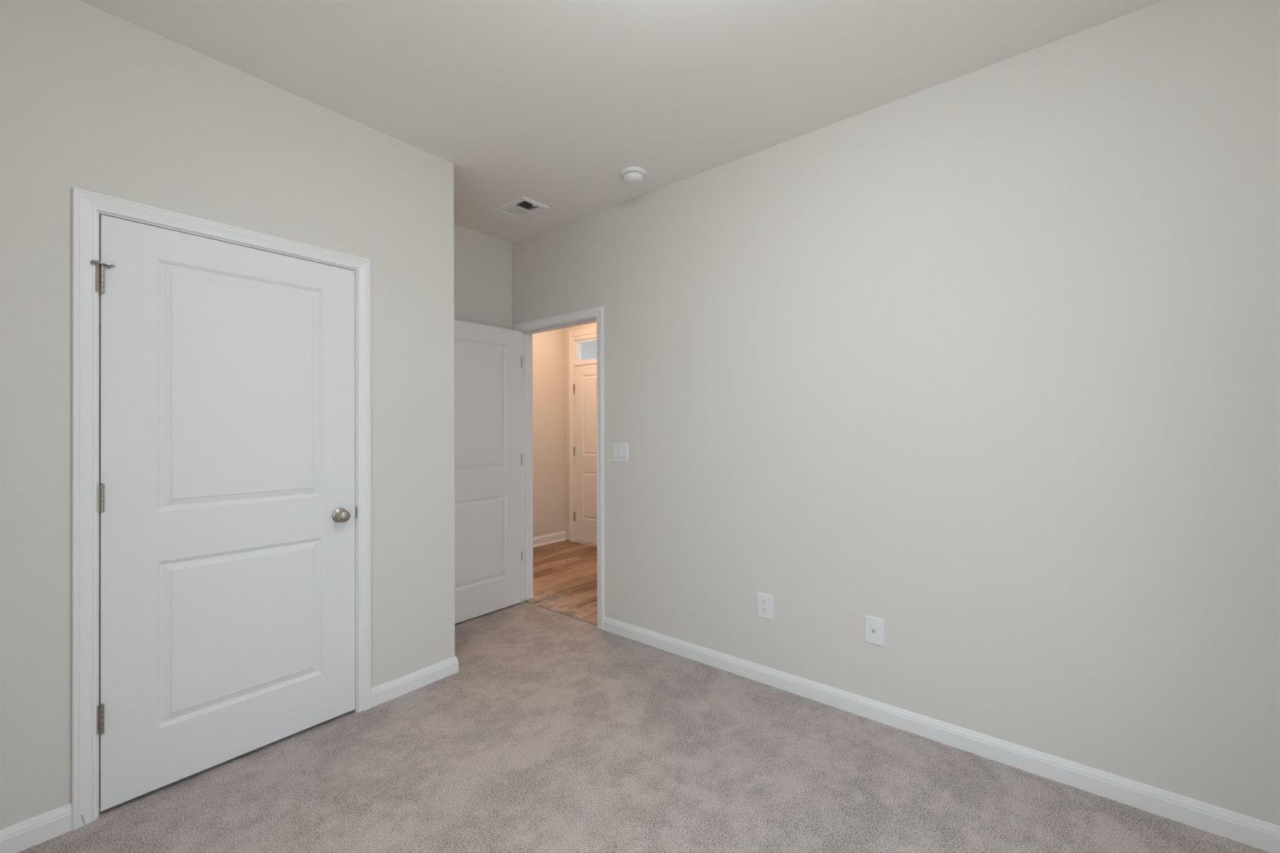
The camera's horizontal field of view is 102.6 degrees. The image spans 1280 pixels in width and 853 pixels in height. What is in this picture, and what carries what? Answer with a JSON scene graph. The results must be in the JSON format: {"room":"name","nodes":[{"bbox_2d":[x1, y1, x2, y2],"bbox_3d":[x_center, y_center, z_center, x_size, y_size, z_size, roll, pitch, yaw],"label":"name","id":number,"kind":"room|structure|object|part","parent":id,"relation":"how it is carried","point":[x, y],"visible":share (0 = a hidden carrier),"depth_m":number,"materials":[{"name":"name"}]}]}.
{"room":"empty bedroom","nodes":[
{"label":"empty bedroom","id":0,"kind":"room"},
{"bbox_2d":[0,0,454,830],"bbox_3d":[-1.637,-0.049,2.089,0.115,2.752,1.863,0,0,39],"label":"wall","id":1,"kind":"structure","parent":0,"point":[92,99],"depth_m":1.88,"materials":[{"name":"beige paint"}]},
{"bbox_2d":[71,186,371,830],"bbox_3d":[-1.619,0.268,2.095,0.132,2.116,0.947,0,0,39],"label":"door frame","id":2,"kind":"structure","parent":1,"relation":"attached to","point":[88,206],"depth_m":1.73,"materials":[{"name":"white wood"}]},
{"bbox_2d":[96,214,355,811],"bbox_3d":[-1.571,0.293,2.051,0.098,2.031,0.829,0,0,39],"label":"door","id":3,"kind":"structure","parent":1,"relation":"in","point":[226,488],"depth_m":1.99,"materials":[{"name":"white paint"}]},
{"bbox_2d":[90,260,115,268],"bbox_3d":[-1.831,-0.551,1.748,0.022,0.015,0.058,0,0,27],"label":"door stop","id":4,"kind":"object","parent":3,"relation":"attached to","point":[94,262],"visible":1,"depth_m":1.74,"materials":[{"name":"silver metal"}]},
{"bbox_3d":[-1.327,0.403,2.299,0.034,0.054,0.054,0,0,39],"label":"knob","id":5,"kind":"part","parent":3,"relation":"part of","materials":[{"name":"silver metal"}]},
{"bbox_2d":[453,223,511,329],"bbox_3d":[-1.951,-0.045,2.873,0.115,2.752,2.915,0,0,39],"label":"wall","id":6,"kind":"structure","parent":0,"point":[482,263],"depth_m":3.77,"materials":[{"name":"beige paint"}]},
{"bbox_2d":[532,328,564,537],"bbox_3d":[-1.408,-0.036,5.561,0.115,2.752,1.715,0,0,39],"label":"wall","id":7,"kind":"structure","parent":0,"point":[548,347],"depth_m":5.91,"materials":[{"name":"beige paint"}]},
{"bbox_2d":[533,530,566,547],"bbox_3d":[-1.384,1.291,5.466,0.027,0.105,1.600,0,0,39],"label":"baseboard","id":8,"kind":"structure","parent":7,"relation":"attached to","point":[544,540],"depth_m":5.88,"materials":[{"name":"white wood"}]},
{"bbox_2d":[564,322,596,540],"bbox_3d":[1.265,-0.050,4.424,5.470,2.752,0.115,0,0,39],"label":"wall","id":9,"kind":"structure","parent":0,"point":[566,330],"depth_m":6.08,"materials":[{"name":"beige paint"}]},
{"bbox_2d":[568,327,597,546],"bbox_3d":[-0.383,0.112,5.745,1.058,2.458,0.137,0,0,39],"label":"door frame","id":10,"kind":"structure","parent":9,"relation":"attached to","point":[588,333],"depth_m":6.00,"materials":[{"name":"white wood"}]},
{"bbox_2d":[573,364,597,544],"bbox_3d":[-0.423,0.314,5.706,0.927,2.038,0.110,0,0,39],"label":"door","id":11,"kind":"structure","parent":9,"relation":"in","point":[584,388],"depth_m":5.88,"materials":[{"name":"white paint"}]},
{"bbox_2d":[79,0,1164,243],"bbox_3d":[-0.294,-1.478,2.710,5.450,0.100,4.745,0,0,39],"label":"ceiling","id":12,"kind":"structure","parent":0,"point":[547,103],"depth_m":2.02,"materials":[{"name":"white paint"}]},
{"bbox_2d":[493,195,548,220],"bbox_3d":[-0.779,-1.501,3.349,0.316,0.185,0.209,0,0,39],"label":"ceiling vent","id":13,"kind":"object","parent":12,"relation":"in","point":[522,207],"visible":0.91,"depth_m":3.36,"materials":[{"name":"metal"}]},
{"bbox_2d":[620,166,646,185],"bbox_3d":[-0.037,-1.399,2.887,0.144,0.056,0.144,0,0,39],"label":"smoke detector","id":14,"kind":"object","parent":12,"relation":"attached to","point":[632,175],"visible":1,"depth_m":2.85,"materials":[{"name":"white plastic"}]},
{"bbox_2d":[17,539,1270,852],"bbox_3d":[-0.187,1.353,2.620,5.700,0.060,4.745,0,0,39],"label":"floor","id":15,"kind":"structure","parent":0,"point":[553,731],"depth_m":1.91,"materials":[{"name":"carpet"}]},
{"bbox_2d":[523,600,597,625],"bbox_3d":[-0.577,1.332,3.668,0.805,0.002,0.015,0,0,39],"label":"floor strip","id":16,"kind":"object","parent":15,"relation":"on","point":[523,601],"visible":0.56,"depth_m":3.63,"materials":[{"name":"brown wood"}]},
{"bbox_2d":[511,0,1279,826],"bbox_3d":[0.133,-0.052,3.134,5.335,2.752,0.115,0,0,39],"label":"wall","id":17,"kind":"structure","parent":0,"point":[983,365],"depth_m":2.04,"materials":[{"name":"beige paint"}]},
{"bbox_2d":[453,319,522,623],"bbox_3d":[-1.130,0.301,3.552,0.108,2.035,0.816,0,0,39],"label":"door","id":18,"kind":"structure","parent":17,"relation":"in","point":[488,553],"depth_m":3.63,"materials":[{"name":"white paint"}]},
{"bbox_2d":[513,306,604,630],"bbox_3d":[-0.561,0.274,3.696,0.931,2.118,0.150,0,0,39],"label":"door frame","id":19,"kind":"structure","parent":17,"relation":"attached to","point":[592,315],"depth_m":3.80,"materials":[{"name":"white wood"}]},
{"bbox_3d":[-0.519,0.274,3.748,0.931,2.118,0.018,0,0,39],"label":"casing","id":20,"kind":"part","parent":19,"relation":"part of","materials":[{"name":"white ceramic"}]},
{"bbox_2d":[613,442,627,462],"bbox_3d":[-0.129,0.165,3.264,0.127,0.126,0.012,0,0,39],"label":"light switch","id":21,"kind":"object","parent":17,"relation":"attached to","point":[620,449],"visible":1,"depth_m":3.26,"materials":[{"name":"white plastic"}]},
{"bbox_2d":[0,616,1279,852],"bbox_3d":[-0.330,1.277,1.632,3.949,0.085,2.800,0,0,39],"label":"baseboard","id":22,"kind":"structure","parent":17,"relation":"attached to","point":[1260,834],"depth_m":1.99,"materials":[{"name":"white wood"}]},
{"bbox_2d":[757,591,773,619],"bbox_3d":[0.643,0.925,2.641,0.084,0.125,0.008,0,0,39],"label":"power outlet","id":23,"kind":"object","parent":17,"relation":"attached to","point":[765,602],"visible":1,"depth_m":2.64,"materials":[{"name":"white plastic"}]},
{"bbox_2d":[761,599,767,604],"bbox_3d":[0.641,0.904,2.639,0.034,0.028,0.002,0,0,39],"label":"receptacle","id":24,"kind":"object","parent":23,"relation":"attached to","point":[764,602],"depth_m":2.64,"materials":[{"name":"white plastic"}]},
{"bbox_2d":[761,607,768,613],"bbox_3d":[0.641,0.945,2.638,0.034,0.028,0.002,0,0,39],"label":"receptacle","id":25,"kind":"object","parent":23,"relation":"attached to","point":[764,610],"depth_m":2.64,"materials":[{"name":"white plastic"}]},
{"bbox_2d":[864,614,884,646],"bbox_3d":[1.050,0.920,2.305,0.084,0.122,0.016,0,0,39],"label":"cable plate","id":26,"kind":"object","parent":17,"relation":"attached to","point":[873,626],"visible":1,"depth_m":2.31,"materials":[{"name":"white plastic"}]},
{"label":"outside","id":27,"kind":"structure","parent":0,"visible":0},
{"bbox_2d":[574,337,596,362],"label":"window","id":28,"kind":"structure","parent":27,"point":[588,348],"depth_m":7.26,"materials":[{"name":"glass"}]}
]}

